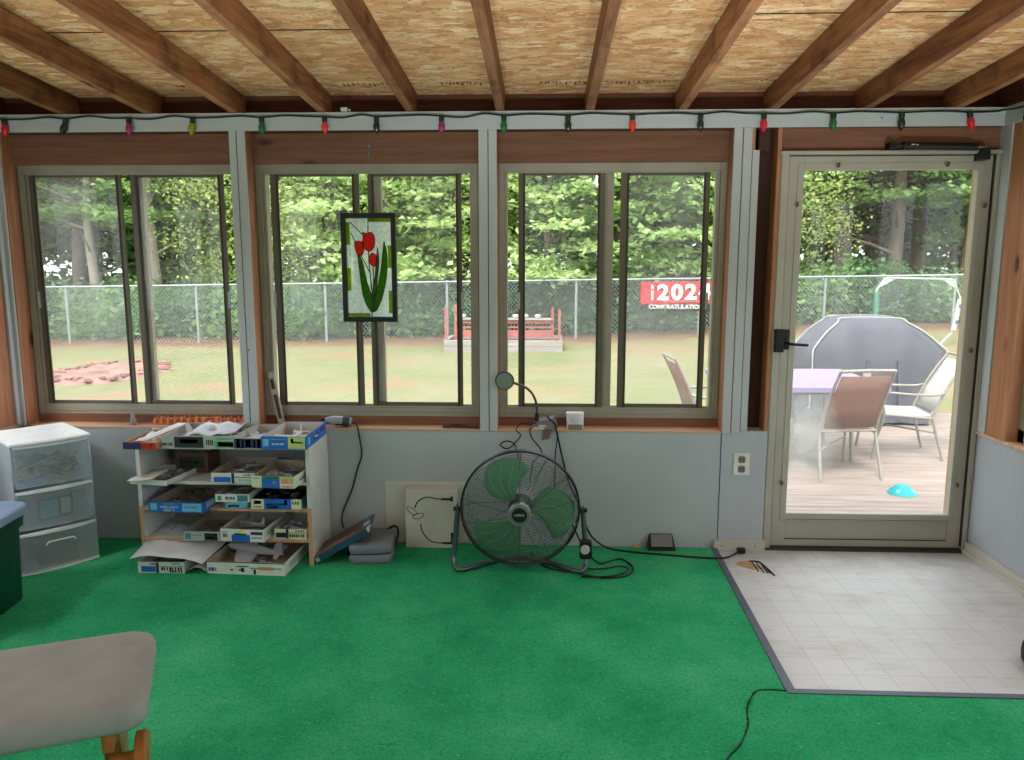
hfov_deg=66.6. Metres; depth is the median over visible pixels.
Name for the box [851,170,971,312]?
tree
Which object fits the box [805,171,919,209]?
tree
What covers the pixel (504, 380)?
gooseneck lamp
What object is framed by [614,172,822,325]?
tree
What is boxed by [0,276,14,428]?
stud
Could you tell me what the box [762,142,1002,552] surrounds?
door
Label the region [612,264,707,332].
shrub
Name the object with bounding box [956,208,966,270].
tree
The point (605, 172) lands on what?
window
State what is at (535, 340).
raised garden bed
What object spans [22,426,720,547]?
wall
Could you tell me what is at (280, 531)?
kit box
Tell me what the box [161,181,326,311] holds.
tree
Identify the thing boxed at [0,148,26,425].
trim
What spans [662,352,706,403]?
patio chair
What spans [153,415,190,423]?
kit sprue
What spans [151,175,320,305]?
tree
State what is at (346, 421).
tool
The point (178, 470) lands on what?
kit parts
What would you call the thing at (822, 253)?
tree
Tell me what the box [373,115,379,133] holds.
bulb
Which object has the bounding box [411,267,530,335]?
shrub
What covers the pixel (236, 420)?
kit sprue
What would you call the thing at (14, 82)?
beam
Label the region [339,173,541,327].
tree
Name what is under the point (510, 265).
tree
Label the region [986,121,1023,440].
window frame
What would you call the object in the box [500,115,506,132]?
bulb
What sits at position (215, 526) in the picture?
kit parts
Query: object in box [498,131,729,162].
header board
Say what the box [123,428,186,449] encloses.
kit box
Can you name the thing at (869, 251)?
tree
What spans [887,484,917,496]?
cone
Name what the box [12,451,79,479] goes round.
kit parts
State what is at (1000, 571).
baseboard
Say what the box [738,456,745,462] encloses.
receptacle
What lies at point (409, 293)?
shrub
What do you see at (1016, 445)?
sill
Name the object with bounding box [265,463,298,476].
kit parts
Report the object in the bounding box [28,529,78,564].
case
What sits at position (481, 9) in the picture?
beam
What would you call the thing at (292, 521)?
kit parts
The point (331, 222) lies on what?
tree
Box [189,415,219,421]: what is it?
kit sprue
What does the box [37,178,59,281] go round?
tree
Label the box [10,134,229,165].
header board
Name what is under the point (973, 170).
trim
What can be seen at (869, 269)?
shrub
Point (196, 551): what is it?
paper sheet
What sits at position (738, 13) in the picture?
rafter
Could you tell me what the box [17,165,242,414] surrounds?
window
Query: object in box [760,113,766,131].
bulb
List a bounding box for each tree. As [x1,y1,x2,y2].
[36,175,179,331]
[36,178,114,269]
[36,178,161,325]
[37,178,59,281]
[40,178,227,311]
[42,199,122,303]
[57,176,231,330]
[58,177,288,328]
[75,175,229,324]
[146,174,343,302]
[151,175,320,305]
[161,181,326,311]
[196,174,351,296]
[227,174,425,326]
[228,184,363,310]
[270,173,469,332]
[280,177,434,271]
[322,177,539,324]
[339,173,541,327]
[430,173,617,313]
[434,173,660,329]
[509,181,642,304]
[516,173,713,326]
[535,176,696,265]
[580,176,713,317]
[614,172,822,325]
[664,171,882,294]
[686,179,861,253]
[688,176,863,287]
[800,170,967,307]
[801,205,861,294]
[803,170,928,314]
[803,171,860,198]
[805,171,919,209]
[815,170,972,316]
[821,209,965,273]
[851,170,970,309]
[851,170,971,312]
[874,170,971,292]
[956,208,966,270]
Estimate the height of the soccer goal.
1.328 m
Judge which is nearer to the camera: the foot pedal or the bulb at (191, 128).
the bulb at (191, 128)
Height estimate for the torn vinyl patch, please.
0.008 m
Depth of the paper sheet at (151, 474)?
3.47 m
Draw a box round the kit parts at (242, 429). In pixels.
[183,428,245,435]
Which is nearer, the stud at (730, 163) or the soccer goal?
the stud at (730, 163)
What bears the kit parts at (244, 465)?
in the kit box at (220, 475)
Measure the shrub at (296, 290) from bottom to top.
2.084 m
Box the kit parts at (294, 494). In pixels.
[263,486,306,498]
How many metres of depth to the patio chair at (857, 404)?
6.28 m
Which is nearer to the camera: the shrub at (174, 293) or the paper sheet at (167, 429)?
the paper sheet at (167, 429)
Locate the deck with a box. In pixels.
[786,413,951,512]
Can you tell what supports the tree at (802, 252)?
on the lawn
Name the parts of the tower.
panel, panel, finger pull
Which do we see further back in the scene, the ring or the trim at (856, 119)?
the ring
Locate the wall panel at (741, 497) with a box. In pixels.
[717,427,767,539]
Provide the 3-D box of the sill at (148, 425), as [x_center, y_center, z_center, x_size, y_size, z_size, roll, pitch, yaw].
[-0.679,0.223,3.775,3.326,0.012,0.144,0,9,2]
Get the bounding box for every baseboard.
[713,539,764,550]
[962,542,1023,595]
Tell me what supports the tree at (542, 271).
on the lawn
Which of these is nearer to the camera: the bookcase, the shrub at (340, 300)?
the bookcase
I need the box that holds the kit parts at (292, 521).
[283,519,307,528]
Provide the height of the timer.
0.078 m
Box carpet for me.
[0,537,1023,759]
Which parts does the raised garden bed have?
post, post, rail, rail, rail, post, post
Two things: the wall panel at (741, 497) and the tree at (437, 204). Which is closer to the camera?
the wall panel at (741, 497)
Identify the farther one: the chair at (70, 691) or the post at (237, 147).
the post at (237, 147)
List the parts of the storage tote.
lid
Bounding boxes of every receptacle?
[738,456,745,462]
[738,466,744,472]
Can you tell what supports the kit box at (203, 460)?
on the bookcase
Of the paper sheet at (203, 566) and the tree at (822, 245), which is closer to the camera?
the paper sheet at (203, 566)
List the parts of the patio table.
leg, leg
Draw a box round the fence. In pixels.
[46,274,963,343]
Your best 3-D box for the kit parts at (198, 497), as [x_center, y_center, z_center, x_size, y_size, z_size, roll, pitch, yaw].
[-1.454,0.528,3.578,0.154,0.036,0.234,0,9,2]
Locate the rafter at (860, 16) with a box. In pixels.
[763,0,901,108]
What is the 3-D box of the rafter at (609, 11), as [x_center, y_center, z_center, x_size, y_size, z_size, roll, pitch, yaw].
[0.246,-1.032,0.994,0.038,0.440,5.094,0,9,2]
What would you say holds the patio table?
on the deck
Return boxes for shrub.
[44,271,82,338]
[46,271,140,341]
[49,262,201,340]
[133,274,236,337]
[165,265,289,339]
[231,266,355,340]
[300,267,412,338]
[341,281,455,338]
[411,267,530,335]
[468,265,582,335]
[513,265,651,335]
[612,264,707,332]
[643,254,711,329]
[796,245,913,323]
[796,282,826,324]
[812,251,945,322]
[881,255,963,322]
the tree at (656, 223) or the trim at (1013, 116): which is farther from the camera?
the tree at (656, 223)
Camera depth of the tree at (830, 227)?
17.87 m
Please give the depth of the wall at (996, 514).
3.42 m
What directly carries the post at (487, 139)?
attached to the stud at (497, 132)
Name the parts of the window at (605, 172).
sash, sash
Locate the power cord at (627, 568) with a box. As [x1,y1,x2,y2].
[581,565,628,577]
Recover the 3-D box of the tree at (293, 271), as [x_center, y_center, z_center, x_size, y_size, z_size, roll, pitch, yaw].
[-6.654,-5.371,22.800,5.146,7.561,5.296,0,9,3]
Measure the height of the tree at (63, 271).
10.450 m
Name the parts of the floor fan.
blade, blade, motor, blade, speed knob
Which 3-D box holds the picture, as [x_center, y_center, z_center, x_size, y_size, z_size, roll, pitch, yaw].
[-0.387,0.662,3.685,0.219,0.233,0.012,0,9,2]
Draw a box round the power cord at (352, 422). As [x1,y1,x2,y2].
[341,422,362,527]
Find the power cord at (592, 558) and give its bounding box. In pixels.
[530,552,633,578]
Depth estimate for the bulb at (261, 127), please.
3.48 m
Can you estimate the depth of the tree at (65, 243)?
21.98 m
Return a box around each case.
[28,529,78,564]
[349,525,398,563]
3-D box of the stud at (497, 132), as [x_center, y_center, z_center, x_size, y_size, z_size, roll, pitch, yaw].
[-0.107,-0.454,3.640,0.083,1.368,0.120,0,9,2]
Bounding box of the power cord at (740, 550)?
[547,416,745,558]
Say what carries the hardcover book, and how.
on the carpet
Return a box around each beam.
[0,6,162,113]
[0,62,79,113]
[55,0,245,112]
[193,0,331,111]
[331,0,417,111]
[470,0,505,110]
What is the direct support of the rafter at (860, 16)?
on the wall plate
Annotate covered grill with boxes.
[791,315,947,423]
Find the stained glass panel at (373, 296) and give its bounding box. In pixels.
[340,144,397,321]
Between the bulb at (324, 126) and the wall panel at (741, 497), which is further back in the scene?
the wall panel at (741, 497)
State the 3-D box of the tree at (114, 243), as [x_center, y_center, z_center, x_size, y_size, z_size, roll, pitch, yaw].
[-9.652,-5.843,21.758,6.704,9.360,6.425,4,10,25]
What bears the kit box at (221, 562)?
on the carpet
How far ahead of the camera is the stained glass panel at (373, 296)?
3.61 m
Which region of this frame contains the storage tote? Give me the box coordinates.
[0,501,26,615]
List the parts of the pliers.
handle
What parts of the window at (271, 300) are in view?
sash, sash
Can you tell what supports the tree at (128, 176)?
on the lawn
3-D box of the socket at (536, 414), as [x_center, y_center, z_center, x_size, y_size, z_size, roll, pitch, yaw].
[0.118,0.175,3.687,0.019,0.040,0.020,0,9,2]
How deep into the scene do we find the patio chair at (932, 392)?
7.17 m
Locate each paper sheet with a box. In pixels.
[127,467,173,480]
[130,521,225,563]
[135,423,184,440]
[185,545,225,572]
[187,421,245,435]
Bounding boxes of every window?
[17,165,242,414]
[254,163,479,416]
[498,162,727,418]
[1017,377,1023,443]
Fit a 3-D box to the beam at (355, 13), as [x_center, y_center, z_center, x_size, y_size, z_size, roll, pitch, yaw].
[-0.551,-1.037,1.026,0.038,0.440,5.094,0,9,2]
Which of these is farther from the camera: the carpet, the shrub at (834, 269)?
the shrub at (834, 269)
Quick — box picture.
[407,496,452,543]
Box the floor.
[718,550,1023,693]
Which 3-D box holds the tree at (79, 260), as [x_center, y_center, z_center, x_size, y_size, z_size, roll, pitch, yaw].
[-11.268,-4.816,20.317,5.237,7.303,4.970,1,9,5]
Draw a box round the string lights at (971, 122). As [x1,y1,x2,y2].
[0,105,1023,136]
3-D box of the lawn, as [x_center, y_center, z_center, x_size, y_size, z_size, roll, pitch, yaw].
[0.850,-1.620,21.079,90.000,0.500,85.000,0,9,2]
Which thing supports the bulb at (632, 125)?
attached to the string lights at (971, 122)
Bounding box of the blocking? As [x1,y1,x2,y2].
[4,90,995,114]
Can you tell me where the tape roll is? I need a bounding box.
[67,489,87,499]
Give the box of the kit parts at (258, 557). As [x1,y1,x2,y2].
[230,548,285,562]
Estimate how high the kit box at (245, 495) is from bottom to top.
0.036 m
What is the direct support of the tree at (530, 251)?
on the lawn
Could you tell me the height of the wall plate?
0.073 m
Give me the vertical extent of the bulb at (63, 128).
0.078 m
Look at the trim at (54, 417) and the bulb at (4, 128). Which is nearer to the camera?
the bulb at (4, 128)
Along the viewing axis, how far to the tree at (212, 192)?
18.55 m
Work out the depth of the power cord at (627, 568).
3.37 m
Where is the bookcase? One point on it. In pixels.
(317, 508)
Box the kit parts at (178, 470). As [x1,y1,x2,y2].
[156,468,183,479]
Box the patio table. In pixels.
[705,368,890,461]
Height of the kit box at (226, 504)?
0.030 m
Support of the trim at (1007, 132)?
attached to the wall at (996, 514)
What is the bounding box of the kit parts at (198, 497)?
[171,487,215,501]
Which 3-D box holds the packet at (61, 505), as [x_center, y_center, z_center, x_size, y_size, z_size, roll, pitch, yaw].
[-2.014,0.561,3.443,0.010,0.095,0.140,8,12,42]
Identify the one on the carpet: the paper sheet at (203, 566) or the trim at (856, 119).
the paper sheet at (203, 566)
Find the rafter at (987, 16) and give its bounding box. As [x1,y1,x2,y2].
[855,0,1023,107]
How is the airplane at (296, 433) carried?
in the kit box at (269, 441)
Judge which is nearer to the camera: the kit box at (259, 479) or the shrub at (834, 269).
the kit box at (259, 479)
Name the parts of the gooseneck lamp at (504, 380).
power cord, power cord, power cord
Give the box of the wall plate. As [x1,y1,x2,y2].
[8,126,1002,134]
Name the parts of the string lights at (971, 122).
cord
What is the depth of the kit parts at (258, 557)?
3.54 m
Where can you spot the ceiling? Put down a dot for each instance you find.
(544, 46)
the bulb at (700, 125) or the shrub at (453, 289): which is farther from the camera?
the shrub at (453, 289)
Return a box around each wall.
[0,97,32,542]
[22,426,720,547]
[967,434,1023,577]
[995,78,1023,106]
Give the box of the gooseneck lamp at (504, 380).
[495,371,557,486]
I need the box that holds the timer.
[566,411,583,429]
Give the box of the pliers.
[443,424,479,427]
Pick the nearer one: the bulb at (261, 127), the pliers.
the bulb at (261, 127)
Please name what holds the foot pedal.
on the carpet
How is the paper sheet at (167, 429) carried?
in the kit box at (131, 443)
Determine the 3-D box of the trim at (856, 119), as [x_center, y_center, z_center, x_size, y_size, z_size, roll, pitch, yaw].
[-0.115,-1.153,3.463,4.520,0.077,0.020,0,9,2]
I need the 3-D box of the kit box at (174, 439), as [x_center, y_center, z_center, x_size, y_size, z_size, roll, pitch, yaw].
[-1.354,0.249,3.519,0.321,0.056,0.293,0,9,2]
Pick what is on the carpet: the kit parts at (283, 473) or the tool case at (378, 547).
the tool case at (378, 547)
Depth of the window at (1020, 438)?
3.34 m
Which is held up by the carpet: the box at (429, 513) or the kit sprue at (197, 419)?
the box at (429, 513)
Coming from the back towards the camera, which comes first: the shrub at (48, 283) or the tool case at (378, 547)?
the shrub at (48, 283)
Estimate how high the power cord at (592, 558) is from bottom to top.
0.099 m
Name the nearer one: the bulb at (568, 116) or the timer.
the bulb at (568, 116)
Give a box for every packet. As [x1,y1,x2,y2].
[18,477,44,486]
[36,493,73,520]
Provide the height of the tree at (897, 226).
6.719 m
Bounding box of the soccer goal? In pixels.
[863,277,960,344]
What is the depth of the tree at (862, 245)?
26.76 m
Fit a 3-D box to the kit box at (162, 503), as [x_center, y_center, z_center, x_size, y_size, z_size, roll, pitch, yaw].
[-1.453,0.531,3.567,0.247,0.044,0.329,1,9,5]
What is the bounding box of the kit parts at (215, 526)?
[195,521,229,531]
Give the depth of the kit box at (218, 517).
3.61 m
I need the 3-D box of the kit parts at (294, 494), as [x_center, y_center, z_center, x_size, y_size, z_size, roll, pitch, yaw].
[-1.036,0.521,3.568,0.178,0.045,0.205,0,9,2]
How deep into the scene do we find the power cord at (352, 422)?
3.73 m
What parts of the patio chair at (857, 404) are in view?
leg, post, seat rail, leg, rail, post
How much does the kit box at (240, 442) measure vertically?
0.050 m
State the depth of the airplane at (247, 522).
3.56 m
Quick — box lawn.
[35,288,958,422]
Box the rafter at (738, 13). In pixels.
[675,0,763,108]
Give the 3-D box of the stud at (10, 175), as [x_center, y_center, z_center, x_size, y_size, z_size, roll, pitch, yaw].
[-2.355,-0.468,3.730,0.032,1.368,0.120,0,9,2]
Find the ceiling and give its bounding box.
[0,0,1023,97]
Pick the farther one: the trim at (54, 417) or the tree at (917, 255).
the tree at (917, 255)
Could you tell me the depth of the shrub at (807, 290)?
17.41 m
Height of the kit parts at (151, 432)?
0.044 m
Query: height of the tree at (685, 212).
9.146 m
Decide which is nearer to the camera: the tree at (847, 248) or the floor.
the floor
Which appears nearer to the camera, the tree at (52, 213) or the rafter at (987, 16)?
the rafter at (987, 16)
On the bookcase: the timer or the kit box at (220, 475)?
the kit box at (220, 475)
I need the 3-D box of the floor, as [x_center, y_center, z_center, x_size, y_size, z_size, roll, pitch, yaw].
[-0.213,1.194,1.365,4.720,0.060,5.120,0,9,2]
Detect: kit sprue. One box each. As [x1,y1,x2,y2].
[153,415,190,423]
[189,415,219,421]
[219,415,243,422]
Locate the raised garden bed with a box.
[444,304,562,352]
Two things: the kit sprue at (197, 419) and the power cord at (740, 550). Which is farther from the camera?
the kit sprue at (197, 419)
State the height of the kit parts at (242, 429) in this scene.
0.041 m
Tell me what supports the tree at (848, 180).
on the lawn
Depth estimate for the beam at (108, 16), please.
2.76 m
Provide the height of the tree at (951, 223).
8.959 m
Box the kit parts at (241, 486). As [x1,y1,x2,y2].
[227,485,251,493]
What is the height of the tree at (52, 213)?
6.937 m
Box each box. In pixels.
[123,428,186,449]
[130,464,196,485]
[138,556,195,572]
[149,484,226,512]
[161,422,257,448]
[175,449,219,472]
[184,511,243,540]
[207,542,308,575]
[211,457,278,482]
[215,485,263,501]
[220,511,289,541]
[223,502,250,507]
[234,424,279,448]
[251,460,305,488]
[251,486,306,509]
[261,421,325,449]
[274,512,307,538]
[405,485,457,547]
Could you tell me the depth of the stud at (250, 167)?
3.67 m
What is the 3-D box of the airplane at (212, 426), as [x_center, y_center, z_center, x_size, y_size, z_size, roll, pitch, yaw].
[-1.366,0.221,3.507,0.188,0.068,0.191,5,10,31]
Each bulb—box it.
[1,118,8,136]
[60,118,68,134]
[125,117,132,135]
[188,117,195,134]
[258,116,264,134]
[321,116,327,134]
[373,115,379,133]
[438,115,444,133]
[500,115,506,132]
[565,114,570,132]
[629,114,635,132]
[697,113,703,131]
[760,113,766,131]
[830,112,836,130]
[898,112,905,130]
[967,111,974,129]
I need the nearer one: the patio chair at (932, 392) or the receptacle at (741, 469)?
the receptacle at (741, 469)
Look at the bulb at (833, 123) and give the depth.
3.38 m
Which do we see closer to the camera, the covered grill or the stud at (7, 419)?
the stud at (7, 419)
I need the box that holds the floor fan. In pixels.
[451,449,591,573]
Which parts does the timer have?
label plate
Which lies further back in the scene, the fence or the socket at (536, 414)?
the fence
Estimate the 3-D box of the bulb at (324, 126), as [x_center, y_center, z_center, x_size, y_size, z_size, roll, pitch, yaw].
[-0.834,-1.133,3.474,0.030,0.079,0.030,0,9,2]
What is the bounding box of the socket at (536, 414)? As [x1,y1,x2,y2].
[535,413,538,421]
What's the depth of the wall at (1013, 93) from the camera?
3.35 m
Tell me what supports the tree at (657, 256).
on the lawn
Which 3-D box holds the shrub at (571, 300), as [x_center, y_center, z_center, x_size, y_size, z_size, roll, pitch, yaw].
[1.624,-1.599,17.750,2.892,2.005,3.519,4,10,25]
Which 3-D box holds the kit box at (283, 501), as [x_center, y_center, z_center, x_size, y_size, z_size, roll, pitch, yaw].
[-1.037,0.529,3.575,0.226,0.046,0.261,0,9,2]
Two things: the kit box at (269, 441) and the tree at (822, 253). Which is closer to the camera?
the kit box at (269, 441)
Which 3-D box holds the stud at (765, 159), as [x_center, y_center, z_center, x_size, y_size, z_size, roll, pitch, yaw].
[1.128,-0.453,3.635,0.100,1.368,0.032,0,9,2]
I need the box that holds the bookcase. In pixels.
[135,433,330,564]
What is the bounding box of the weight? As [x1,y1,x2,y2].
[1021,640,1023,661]
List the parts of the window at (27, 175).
sash, sash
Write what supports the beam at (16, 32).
on the wall plate
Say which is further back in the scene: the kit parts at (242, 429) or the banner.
the banner
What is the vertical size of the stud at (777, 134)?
1.375 m
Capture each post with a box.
[228,131,259,423]
[478,129,497,431]
[722,127,759,433]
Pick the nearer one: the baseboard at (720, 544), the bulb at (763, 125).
the bulb at (763, 125)
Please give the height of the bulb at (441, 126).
0.079 m
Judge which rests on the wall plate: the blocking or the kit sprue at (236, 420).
the blocking
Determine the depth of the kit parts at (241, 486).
3.58 m
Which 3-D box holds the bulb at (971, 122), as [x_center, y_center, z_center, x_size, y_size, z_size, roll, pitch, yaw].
[1.978,-1.118,3.362,0.036,0.080,0.030,0,9,2]
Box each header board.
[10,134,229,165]
[251,132,477,163]
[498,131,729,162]
[782,127,1000,150]
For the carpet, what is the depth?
2.64 m
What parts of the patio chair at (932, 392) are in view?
leg, leg, arm, arm, post, post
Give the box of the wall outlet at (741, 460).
[733,453,749,474]
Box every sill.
[0,424,19,430]
[27,421,721,433]
[975,431,1023,452]
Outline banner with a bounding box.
[640,281,710,309]
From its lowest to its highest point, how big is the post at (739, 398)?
1.373 m
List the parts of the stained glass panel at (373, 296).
border glass, border glass, border glass, border glass, border glass, border glass, stem, frame, background glass, border glass, border glass, border glass, border glass, border glass, border glass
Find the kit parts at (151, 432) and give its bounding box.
[138,428,160,441]
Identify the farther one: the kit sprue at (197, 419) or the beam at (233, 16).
the kit sprue at (197, 419)
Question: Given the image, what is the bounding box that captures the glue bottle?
[130,413,136,424]
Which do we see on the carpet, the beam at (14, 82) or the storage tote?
the storage tote
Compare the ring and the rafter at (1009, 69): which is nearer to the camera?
the rafter at (1009, 69)
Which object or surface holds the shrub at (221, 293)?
on the lawn
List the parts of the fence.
post, post, post, post, rail, post, post, post, post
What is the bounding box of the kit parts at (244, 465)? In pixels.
[227,460,265,472]
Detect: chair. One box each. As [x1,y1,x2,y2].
[0,631,156,759]
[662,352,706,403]
[789,369,896,481]
[854,351,956,460]
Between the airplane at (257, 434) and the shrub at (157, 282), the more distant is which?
the shrub at (157, 282)
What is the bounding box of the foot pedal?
[647,533,675,550]
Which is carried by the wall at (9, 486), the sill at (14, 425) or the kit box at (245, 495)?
the sill at (14, 425)
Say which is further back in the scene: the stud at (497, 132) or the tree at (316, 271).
the tree at (316, 271)
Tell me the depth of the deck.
6.66 m
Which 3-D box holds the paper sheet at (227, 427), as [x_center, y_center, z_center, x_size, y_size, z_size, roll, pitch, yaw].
[-1.332,0.222,3.520,0.181,0.023,0.260,0,9,2]
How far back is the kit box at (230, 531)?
3.53 m
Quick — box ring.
[53,358,171,385]
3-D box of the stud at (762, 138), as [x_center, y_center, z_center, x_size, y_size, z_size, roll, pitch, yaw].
[1.123,-1.073,3.493,0.048,0.100,0.055,0,9,2]
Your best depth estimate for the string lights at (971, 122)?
3.44 m
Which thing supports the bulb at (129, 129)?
attached to the string lights at (971, 122)
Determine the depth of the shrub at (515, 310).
17.50 m
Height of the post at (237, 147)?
1.373 m
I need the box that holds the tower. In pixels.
[0,422,99,576]
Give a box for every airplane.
[185,423,230,435]
[228,542,287,561]
[237,517,267,526]
[246,428,265,437]
[274,423,317,436]
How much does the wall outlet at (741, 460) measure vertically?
0.106 m
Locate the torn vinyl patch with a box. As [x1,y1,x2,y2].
[736,560,774,575]
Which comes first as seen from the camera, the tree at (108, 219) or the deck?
the deck
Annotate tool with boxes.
[321,416,352,426]
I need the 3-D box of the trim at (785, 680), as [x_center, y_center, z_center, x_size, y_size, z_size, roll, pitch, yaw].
[1.505,0.894,3.055,1.225,0.003,1.272,0,9,2]
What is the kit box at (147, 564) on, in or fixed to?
on the carpet
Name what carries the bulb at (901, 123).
attached to the string lights at (971, 122)
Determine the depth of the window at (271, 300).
3.72 m
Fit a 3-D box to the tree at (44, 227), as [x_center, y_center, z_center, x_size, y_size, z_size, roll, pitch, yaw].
[-13.923,-5.895,21.907,6.296,8.987,6.116,-3,9,-22]
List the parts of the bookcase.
panel, shelf, shelf, panel, shelf, panel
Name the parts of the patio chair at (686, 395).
rail, post, post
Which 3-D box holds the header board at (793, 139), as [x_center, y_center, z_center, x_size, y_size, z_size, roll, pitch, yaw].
[1.661,-1.071,3.474,0.970,0.098,0.080,0,9,2]
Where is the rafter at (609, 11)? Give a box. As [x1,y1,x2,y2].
[585,0,621,109]
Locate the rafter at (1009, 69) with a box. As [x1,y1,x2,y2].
[943,46,1023,106]
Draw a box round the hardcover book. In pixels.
[314,513,374,562]
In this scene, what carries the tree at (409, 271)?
on the lawn
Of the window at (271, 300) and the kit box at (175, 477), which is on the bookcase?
the kit box at (175, 477)
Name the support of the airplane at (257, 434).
in the kit box at (240, 442)
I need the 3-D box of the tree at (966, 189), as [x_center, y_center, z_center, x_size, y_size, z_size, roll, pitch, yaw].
[10.756,-4.617,17.895,4.572,6.719,4.818,-2,9,-14]
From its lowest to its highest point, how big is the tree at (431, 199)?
7.917 m
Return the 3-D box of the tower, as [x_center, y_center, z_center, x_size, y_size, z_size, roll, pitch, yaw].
[-2.123,0.526,3.541,0.384,0.584,0.320,8,12,42]
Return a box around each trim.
[0,107,1005,132]
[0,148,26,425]
[38,413,717,426]
[711,547,1023,698]
[943,170,973,512]
[976,124,1014,433]
[1005,101,1023,124]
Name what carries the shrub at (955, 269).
on the lawn
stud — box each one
[0,133,39,424]
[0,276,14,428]
[236,131,265,423]
[488,132,498,428]
[717,128,755,430]
[747,131,772,426]
[755,129,769,152]
[759,128,782,430]
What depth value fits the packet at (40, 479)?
3.36 m
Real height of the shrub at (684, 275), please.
2.088 m
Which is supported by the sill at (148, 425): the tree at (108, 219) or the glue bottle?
the glue bottle
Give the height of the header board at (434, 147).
0.140 m
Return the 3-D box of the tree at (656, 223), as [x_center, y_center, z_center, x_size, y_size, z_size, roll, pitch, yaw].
[2.640,-5.827,22.407,5.818,8.307,5.653,-3,9,-19]
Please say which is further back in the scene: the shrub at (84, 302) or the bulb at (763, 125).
the shrub at (84, 302)
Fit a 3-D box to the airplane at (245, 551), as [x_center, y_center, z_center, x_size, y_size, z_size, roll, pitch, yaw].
[-1.157,0.759,3.535,0.254,0.092,0.249,-6,10,-33]
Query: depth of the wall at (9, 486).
3.70 m

